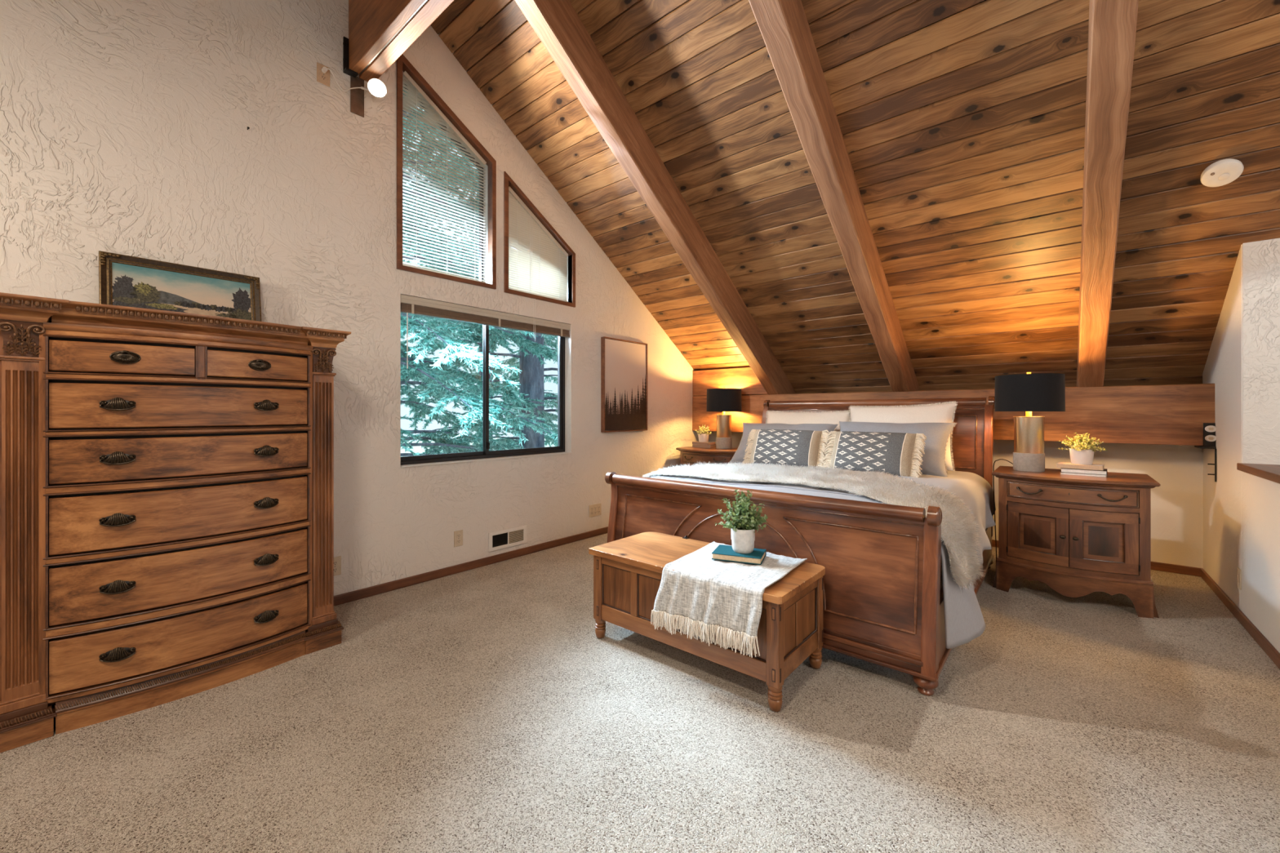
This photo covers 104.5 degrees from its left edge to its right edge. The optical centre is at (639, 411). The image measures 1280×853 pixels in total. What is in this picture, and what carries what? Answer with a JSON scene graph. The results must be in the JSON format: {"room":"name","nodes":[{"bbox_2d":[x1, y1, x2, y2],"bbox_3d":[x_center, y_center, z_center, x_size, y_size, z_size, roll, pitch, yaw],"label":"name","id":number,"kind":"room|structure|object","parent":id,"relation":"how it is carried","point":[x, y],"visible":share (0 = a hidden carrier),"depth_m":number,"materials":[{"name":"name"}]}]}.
{"room":"attic bedroom","nodes":[
{"label":"attic bedroom","id":0,"kind":"room"},
{"bbox_2d":[0,0,708,595],"bbox_3d":[-1.803,-0.920,3.300,0.160,4.440,8.500,0,0,40],"label":"wall","id":1,"kind":"structure","parent":0,"point":[124,124],"depth_m":2.97,"materials":[{"name":"paint"}]},
{"bbox_2d":[316,62,329,86],"bbox_3d":[-1.929,-2.056,3.022,0.009,0.116,0.072,0,0,40],"label":"wall outlet","id":2,"kind":"object","parent":1,"relation":"attached to","point":[322,77],"visible":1,"depth_m":3.02,"materials":[{"name":"beige plastic"}]},
{"bbox_2d":[320,74,326,80],"bbox_3d":[-1.927,-2.035,3.020,0.003,0.028,0.034,0,0,40],"label":"socket","id":3,"kind":"object","parent":2,"relation":"attached to","point":[323,77],"depth_m":3.02,"materials":[{"name":"beige plastic"}]},
{"bbox_2d":[333,555,341,576],"bbox_3d":[-1.889,0.958,3.069,0.009,0.116,0.072,0,0,40],"label":"wall outlet","id":4,"kind":"object","parent":1,"relation":"attached to","point":[337,560],"visible":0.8,"depth_m":3.08,"materials":[{"name":"beige plastic"}]},
{"bbox_2d":[321,66,386,97],"bbox_3d":[-1.798,-2.058,3.124,0.353,0.113,0.103,0,0,-32],"label":"spotlight","id":5,"kind":"object","parent":1,"relation":"attached to","point":[376,87],"visible":1,"depth_m":3.15,"materials":[{"name":"white plastic"}]},
{"bbox_2d":[348,0,425,74],"bbox_3d":[0.309,-2.570,1.338,5.600,0.860,0.051,0,0,40],"label":"beam","id":6,"kind":"structure","parent":1,"relation":"attached to","point":[372,24],"depth_m":2.91,"materials":[{"name":"brown wood"}]},
{"bbox_2d":[342,35,364,117],"bbox_3d":[-1.804,-2.124,3.136,0.049,0.452,0.126,0,0,40],"label":"bracket","id":7,"kind":"object","parent":6,"relation":"attached to","point":[357,95],"visible":1,"depth_m":3.15,"materials":[{"name":"brown metal"}]},
{"bbox_2d":[359,0,427,75],"bbox_3d":[0.348,-2.170,1.346,5.610,0.041,0.013,0,0,40],"label":"trim","id":8,"kind":"structure","parent":1,"relation":"attached to","point":[425,1],"depth_m":2.83,"materials":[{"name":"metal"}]},
{"bbox_2d":[359,0,453,81],"bbox_3d":[0.361,-2.570,1.399,5.600,0.860,0.086,0,0,40],"label":"beam","id":9,"kind":"structure","parent":1,"relation":"attached to","point":[431,10],"depth_m":2.84,"materials":[{"name":"brown wood"}]},
{"bbox_2d":[396,53,496,288],"bbox_3d":[-1.452,-1.713,3.695,0.164,1.491,0.770,0,0,40],"label":"window","id":10,"kind":"structure","parent":1,"relation":"in","point":[403,64],"depth_m":3.60,"materials":[{"name":"brown wood"}]},
{"bbox_2d":[402,71,486,282],"bbox_3d":[-1.433,-1.681,3.667,0.032,1.348,0.658,0,0,40],"label":"blind","id":11,"kind":"object","parent":10,"relation":"attached to","point":[415,91],"visible":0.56,"depth_m":3.62,"materials":[{"name":"white plastic"}]},
{"bbox_2d":[453,529,462,546],"bbox_3d":[-1.354,0.945,3.700,0.009,0.116,0.072,0,0,40],"label":"wall outlet","id":12,"kind":"object","parent":1,"relation":"attached to","point":[458,535],"visible":1,"depth_m":3.69,"materials":[{"name":"beige plastic"}]},
{"bbox_2d":[333,526,608,606],"bbox_3d":[-1.800,1.169,3.167,0.016,0.062,8.300,0,0,40],"label":"baseboard","id":13,"kind":"structure","parent":1,"relation":"attached to","point":[358,594],"depth_m":3.67,"materials":[{"name":"brown wood"}]},
{"bbox_2d":[400,324,572,467],"bbox_3d":[-1.186,-0.214,4.014,0.167,1.184,1.546,0,0,40],"label":"window","id":14,"kind":"structure","parent":1,"relation":"in","point":[564,344],"depth_m":4.25,"materials":[{"name":"black metal"}]},
{"bbox_2d":[400,294,570,368],"bbox_3d":[-1.153,-0.551,3.986,0.054,0.503,1.538,0,0,40],"label":"blind","id":15,"kind":"object","parent":14,"relation":"attached to","point":[409,304],"visible":0.88,"depth_m":3.83,"materials":[{"name":"brown aluminium"}]},
{"bbox_2d":[488,524,526,551],"bbox_3d":[-1.071,1.027,4.031,0.010,0.150,0.365,0,0,40],"label":"air vent","id":16,"kind":"object","parent":1,"relation":"in","point":[500,540],"visible":1,"depth_m":4.02,"materials":[{"name":"white plastic"}]},
{"bbox_2d":[503,171,575,307],"bbox_3d":[-0.904,-1.454,4.341,0.164,0.977,0.765,0,0,40],"label":"window","id":17,"kind":"structure","parent":1,"relation":"in","point":[508,181],"depth_m":4.19,"materials":[{"name":"brown wood"}]},
{"bbox_2d":[508,186,568,314],"bbox_3d":[-0.867,-1.228,4.309,0.073,1.255,0.666,0,0,40],"label":"blind","id":18,"kind":"object","parent":17,"relation":"attached to","point":[537,262],"visible":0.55,"depth_m":4.27,"materials":[{"name":"white fabric"}]},
{"bbox_2d":[588,502,601,517],"bbox_3d":[-0.432,0.950,4.786,0.009,0.116,0.164,0,0,40],"label":"wall outlet","id":19,"kind":"object","parent":1,"relation":"attached to","point":[594,510],"visible":1,"depth_m":4.78,"materials":[{"name":"beige plastic"}]},
{"bbox_2d":[600,336,647,432],"bbox_3d":[-0.150,-0.266,5.088,0.044,0.932,0.665,0,0,40],"label":"framed canvas","id":20,"kind":"object","parent":1,"relation":"attached to","point":[624,363],"visible":1,"depth_m":5.05,"materials":[{"name":"brown wood"}]},
{"bbox_2d":[692,367,767,395],"bbox_3d":[1.049,-0.347,5.749,1.020,0.306,0.056,0,0,40],"label":"trim","id":21,"kind":"structure","parent":1,"relation":"attached to","point":[744,379],"depth_m":5.74,"materials":[{"name":"brown wood"}]},
{"bbox_2d":[692,383,1215,445],"bbox_3d":[2.295,0.019,4.740,4.227,0.426,0.142,0,0,40],"label":"beam","id":22,"kind":"structure","parent":1,"relation":"attached to","point":[1156,414],"depth_m":3.68,"materials":[{"name":"brown wood"}]},
{"bbox_2d":[1194,422,1216,448],"bbox_3d":[3.863,0.162,3.385,0.081,0.173,0.180,0,0,40],"label":"bracket","id":23,"kind":"object","parent":22,"relation":"attached to","point":[1209,428],"visible":1,"depth_m":3.33,"materials":[{"name":"metal"}]},
{"bbox_2d":[1204,435,1216,441],"bbox_3d":[3.825,0.178,3.321,0.056,0.045,0.009,0,0,40],"label":"washer","id":24,"kind":"object","parent":23,"relation":"in","point":[1207,437],"depth_m":3.32,"materials":[{"name":"white plastic"}]},
{"bbox_2d":[1204,425,1216,431],"bbox_3d":[3.825,0.114,3.321,0.056,0.045,0.009,0,0,40],"label":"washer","id":25,"kind":"object","parent":23,"relation":"in","point":[1207,428],"depth_m":3.32,"materials":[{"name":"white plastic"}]},
{"bbox_2d":[1207,448,1216,481],"bbox_3d":[3.814,0.355,3.307,0.040,0.220,0.017,0,0,40],"label":"rod","id":26,"kind":"object","parent":23,"relation":"attached to","point":[1215,464],"visible":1,"depth_m":3.29,"materials":[{"name":"metal"}]},
{"bbox_2d":[0,533,1279,852],"bbox_3d":[0.405,1.260,1.427,6.030,0.120,8.700,0,0,40],"label":"floor","id":27,"kind":"structure","parent":0,"point":[482,709],"depth_m":1.76,"materials":[{"name":"carpet"}]},
{"bbox_2d":[0,292,351,753],"bbox_3d":[-2.098,0.393,2.308,0.614,1.614,1.176,0,0,40],"label":"dresser","id":28,"kind":"object","parent":27,"relation":"on","point":[166,477],"visible":1,"depth_m":2.00,"materials":[{"name":"brown wood"}]},
{"bbox_2d":[98,250,261,321],"bbox_3d":[-2.278,-0.579,2.494,0.077,0.325,0.600,0,0,40],"label":"framed painting","id":29,"kind":"object","parent":28,"relation":"on","point":[124,280],"visible":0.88,"depth_m":2.47,"materials":[{"name":"paint"}]},
{"bbox_2d":[588,532,825,711],"bbox_3d":[0.306,0.956,2.482,1.082,0.488,0.522,0,0,40],"label":"chest","id":30,"kind":"object","parent":27,"relation":"on","point":[628,571],"visible":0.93,"depth_m":2.29,"materials":[{"name":"brown wood"}]},
{"bbox_2d":[650,541,807,657],"bbox_3d":[0.434,0.855,2.339,0.559,0.300,0.584,0,0,40],"label":"throw","id":31,"kind":"object","parent":30,"relation":"on","point":[725,597],"visible":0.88,"depth_m":2.16,"materials":[{"name":"white fabric"}]},
{"bbox_2d":[711,544,766,564],"bbox_3d":[0.486,0.698,2.428,0.235,0.030,0.166,0,0,22],"label":"book","id":32,"kind":"object","parent":31,"relation":"on","point":[723,553],"visible":0.91,"depth_m":2.38,"materials":[{"name":"teal paper"}]},
{"bbox_2d":[715,488,768,553],"bbox_3d":[0.506,0.528,2.429,0.249,0.308,0.239,0,0,22],"label":"potted plant","id":33,"kind":"object","parent":32,"relation":"on","point":[745,522],"visible":1,"depth_m":2.38,"materials":[{"name":"green plant"}]},
{"bbox_2d":[675,446,737,466],"bbox_3d":[0.819,0.805,5.505,0.797,0.790,0.546,0,0,40],"label":"nightstand","id":34,"kind":"object","parent":27,"relation":"on","point":[693,455],"visible":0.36,"depth_m":5.33,"materials":[{"name":"brown wood"}]},
{"bbox_2d":[692,444,715,448],"bbox_3d":[0.750,0.393,5.737,0.235,0.034,0.166,0,0,36],"label":"book","id":35,"kind":"object","parent":34,"relation":"on","point":[693,445],"visible":0.81,"depth_m":5.67,"materials":[{"name":"brown paper"}]},
{"bbox_2d":[692,441,715,444],"bbox_3d":[0.742,0.362,5.750,0.225,0.026,0.156,0,0,43],"label":"book","id":36,"kind":"object","parent":35,"relation":"on","point":[693,442],"visible":0.95,"depth_m":5.69,"materials":[{"name":"brown paper"}]},
{"bbox_2d":[695,424,711,442],"bbox_3d":[0.736,0.246,5.758,0.195,0.207,0.187,0,0,5],"label":"potted plant","id":37,"kind":"object","parent":36,"relation":"on","point":[703,436],"visible":1,"depth_m":5.72,"materials":[{"name":"plant"}]},
{"bbox_2d":[706,386,741,448],"bbox_3d":[0.942,0.067,5.561,0.388,0.686,0.388,0,0,40],"label":"table lamp","id":38,"kind":"object","parent":34,"relation":"on","point":[723,399],"visible":1,"depth_m":5.45,"materials":[{"name":"black fabric"}]},
{"bbox_2d":[604,395,995,695],"bbox_3d":[1.272,0.539,3.585,1.942,1.322,2.417,0,0,40],"label":"sleigh bed","id":39,"kind":"object","parent":27,"relation":"on","point":[883,596],"visible":0.59,"depth_m":2.35,"materials":[{"name":"brown wood"}]},
{"bbox_2d":[650,470,995,648],"bbox_3d":[1.253,0.726,3.568,2.184,0.597,2.091,0,0,40],"label":"duvet","id":40,"kind":"object","parent":39,"relation":"on","point":[964,622],"visible":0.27,"depth_m":2.83,"materials":[{"name":"grey fabric"}]},
{"bbox_2d":[728,422,837,464],"bbox_3d":[1.264,0.290,4.435,0.922,0.382,0.343,0,0,40],"label":"pillow","id":41,"kind":"object","parent":40,"relation":"on","point":[738,456],"visible":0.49,"depth_m":4.50,"materials":[{"name":"fabric"}]},
{"bbox_2d":[742,429,829,467],"bbox_3d":[1.205,0.318,4.119,0.714,0.350,0.242,0,0,40],"label":"cushion","id":42,"kind":"object","parent":40,"relation":"on","point":[798,448],"visible":0.9,"depth_m":4.03,"materials":[{"name":"grey fabric"}]},
{"bbox_2d":[765,409,850,431],"bbox_3d":[1.494,0.222,4.547,0.843,0.488,0.313,0,0,40],"label":"pillow","id":43,"kind":"object","parent":40,"relation":"on","point":[773,416],"visible":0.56,"depth_m":4.54,"materials":[{"name":"fabric"}]},
{"bbox_2d":[644,459,986,590],"bbox_3d":[0.980,0.576,3.185,2.116,0.444,1.224,0,0,40],"label":"fur throw","id":44,"kind":"object","parent":40,"relation":"on","point":[957,535],"visible":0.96,"depth_m":2.67,"materials":[{"name":"beige fur"}]},
{"bbox_2d":[822,431,926,477],"bbox_3d":[1.708,0.322,3.667,0.710,0.344,0.237,0,0,45],"label":"cushion","id":45,"kind":"object","parent":40,"relation":"on","point":[892,453],"visible":0.93,"depth_m":3.57,"materials":[{"name":"grey fabric"}]},
{"bbox_2d":[838,421,956,476],"bbox_3d":[1.941,0.277,3.873,0.881,0.405,0.342,0,0,40],"label":"pillow","id":46,"kind":"object","parent":40,"relation":"on","point":[937,434],"visible":0.49,"depth_m":3.68,"materials":[{"name":"fabric"}]},
{"bbox_2d":[848,400,957,471],"bbox_3d":[2.097,0.192,4.042,0.849,0.560,0.275,0,0,40],"label":"pillow","id":47,"kind":"object","parent":40,"relation":"on","point":[944,412],"visible":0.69,"depth_m":3.97,"materials":[{"name":"fabric"}]},
{"bbox_2d":[991,466,1160,618],"bbox_3d":[2.827,0.805,3.270,0.796,0.790,0.636,0,0,40],"label":"nightstand","id":48,"kind":"object","parent":27,"relation":"on","point":[1077,535],"visible":1,"depth_m":3.04,"materials":[{"name":"brown wood"}]},
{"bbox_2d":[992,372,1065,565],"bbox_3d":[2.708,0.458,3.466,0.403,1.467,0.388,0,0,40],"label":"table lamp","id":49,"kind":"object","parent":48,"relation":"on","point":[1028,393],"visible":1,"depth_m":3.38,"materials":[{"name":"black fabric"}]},
{"bbox_2d":[1060,471,1106,476],"bbox_3d":[2.903,0.404,3.246,0.222,0.012,0.161,0,0,43],"label":"book","id":50,"kind":"object","parent":48,"relation":"on","point":[1069,473],"visible":0.51,"depth_m":3.19,"materials":[{"name":"white paper"}]},
{"bbox_2d":[1060,467,1106,475],"bbox_3d":[2.906,0.385,3.247,0.225,0.026,0.166,0,0,43],"label":"book","id":51,"kind":"object","parent":50,"relation":"on","point":[1104,472],"visible":0.84,"depth_m":3.19,"materials":[{"name":"white paper"}]},
{"bbox_2d":[1057,462,1104,470],"bbox_3d":[2.900,0.357,3.263,0.151,0.028,0.225,0,0,-44],"label":"book","id":52,"kind":"object","parent":51,"relation":"on","point":[1060,464],"visible":0.95,"depth_m":3.21,"materials":[{"name":"beige paper"}]},
{"bbox_2d":[1056,432,1106,464],"bbox_3d":[2.904,0.237,3.264,0.225,0.210,0.252,0,0,22],"label":"potted plant","id":53,"kind":"object","parent":52,"relation":"on","point":[1082,451],"visible":1,"depth_m":3.22,"materials":[{"name":"plant"}]},
{"bbox_2d":[430,0,1279,395],"bbox_3d":[1.776,-1.679,3.043,6.230,3.131,4.461,0,0,40],"label":"ceiling","id":54,"kind":"structure","parent":0,"point":[962,122],"depth_m":3.22,"materials":[{"name":"brown wood"}]},
{"bbox_2d":[515,0,795,395],"bbox_3d":[0.381,-1.474,4.123,0.128,3.174,4.180,0,0,40],"label":"beam","id":55,"kind":"structure","parent":54,"relation":"attached to","point":[557,24],"depth_m":3.65,"materials":[{"name":"brown wood"}]},
{"bbox_2d":[748,0,919,391],"bbox_3d":[1.336,-1.474,3.313,0.145,3.174,4.180,0,0,40],"label":"beam","id":56,"kind":"structure","parent":54,"relation":"attached to","point":[783,24],"depth_m":3.10,"materials":[{"name":"brown wood"}]},
{"bbox_2d":[1076,0,1138,387],"bbox_3d":[2.324,-1.474,2.474,0.145,3.173,4.180,0,0,40],"label":"beam","id":57,"kind":"structure","parent":54,"relation":"attached to","point":[1112,28],"depth_m":2.53,"materials":[{"name":"brown wood"}]},
{"bbox_2d":[1200,158,1244,186],"bbox_3d":[3.036,-1.248,2.588,0.148,0.107,0.134,0,0,40],"label":"smoke detector","id":58,"kind":"object","parent":54,"relation":"attached to","point":[1221,172],"visible":1,"depth_m":2.57,"materials":[{"name":"white plastic"}]},
{"bbox_2d":[708,431,1203,568],"bbox_3d":[3.089,0.562,4.560,5.990,1.475,0.150,0,0,40],"label":"wall","id":59,"kind":"structure","parent":0,"point":[1177,504],"depth_m":3.73,"materials":[{"name":"paint"}]},
{"bbox_2d":[991,539,1202,576],"bbox_3d":[2.482,1.169,4.965,4.220,0.062,0.016,0,0,40],"label":"baseboard","id":60,"kind":"structure","parent":59,"relation":"attached to","point":[1179,569],"depth_m":3.69,"materials":[{"name":"brown wood"}]},
{"bbox_2d":[1202,244,1279,653],"bbox_3d":[2.017,0.141,1.056,0.130,2.319,6.620,0,0,40],"label":"wall","id":61,"kind":"structure","parent":0,"point":[1222,498],"depth_m":2.92,"materials":[{"name":"paint"}]},
{"bbox_2d":[1236,567,1241,590],"bbox_3d":[3.464,0.964,2.868,0.009,0.116,0.072,0,0,40],"label":"wall outlet","id":62,"kind":"object","parent":61,"relation":"attached to","point":[1238,571],"visible":1,"depth_m":2.85,"materials":[{"name":"beige plastic"}]},
{"bbox_2d":[1200,568,1279,669],"bbox_3d":[1.950,1.169,1.089,0.016,0.062,6.584,0,0,40],"label":"baseboard","id":63,"kind":"structure","parent":61,"relation":"attached to","point":[1252,630],"depth_m":2.74,"materials":[{"name":"brown wood"}]},
{"bbox_2d":[1236,462,1279,484],"bbox_3d":[1.683,0.314,0.667,0.158,0.040,5.595,0,0,40],"label":"trim","id":64,"kind":"structure","parent":61,"relation":"on","point":[1268,472],"depth_m":2.58,"materials":[{"name":"brown wood"}]},
{"bbox_2d":[1242,238,1279,464],"bbox_3d":[4.102,0.144,2.365,1.605,2.312,0.125,0,0,40],"label":"wall","id":65,"kind":"structure","parent":0,"point":[1260,259],"depth_m":2.79,"materials":[{"name":"paint"}]},
{"label":"outside","id":66,"kind":"structure","parent":0,"visible":0},
{"bbox_2d":[400,437,555,453],"bbox_3d":[-24.863,4.350,27.654,66.300,0.300,130.000,0,0,40],"label":"ground","id":67,"kind":"structure","parent":66,"point":[416,449],"depth_m":56.69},
{"bbox_2d":[400,89,557,456],"bbox_3d":[-3.589,-1.800,6.510,6.656,12.000,6.309,0,0,-28],"label":"spruce tree","id":68,"kind":"object","parent":67,"relation":"on","point":[433,373],"visible":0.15,"depth_m":6.40,"materials":[{"name":"green plant"}]},
{"bbox_2d":[400,135,557,453],"bbox_3d":[-2.305,-2.300,9.099,3.942,13.000,4.490,0,0,43],"label":"spruce tree","id":69,"kind":"object","parent":67,"relation":"on","point":[531,384],"visible":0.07,"depth_m":8.85,"materials":[{"name":"green plant"}]},
{"bbox_2d":[400,117,557,454],"bbox_3d":[-4.144,-2.300,13.141,6.250,13.000,6.082,0,0,32],"label":"spruce tree","id":70,"kind":"object","parent":67,"relation":"on","point":[495,380],"visible":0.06,"depth_m":12.77,"materials":[{"name":"green plant"}]},
{"bbox_2d":[457,331,557,449],"bbox_3d":[-3.796,-2.800,18.037,5.740,14.000,6.210,0,0,40],"label":"spruce tree","id":71,"kind":"object","parent":67,"relation":"on","point":[555,379],"visible":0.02,"depth_m":17.96,"materials":[{"name":"green plant"}]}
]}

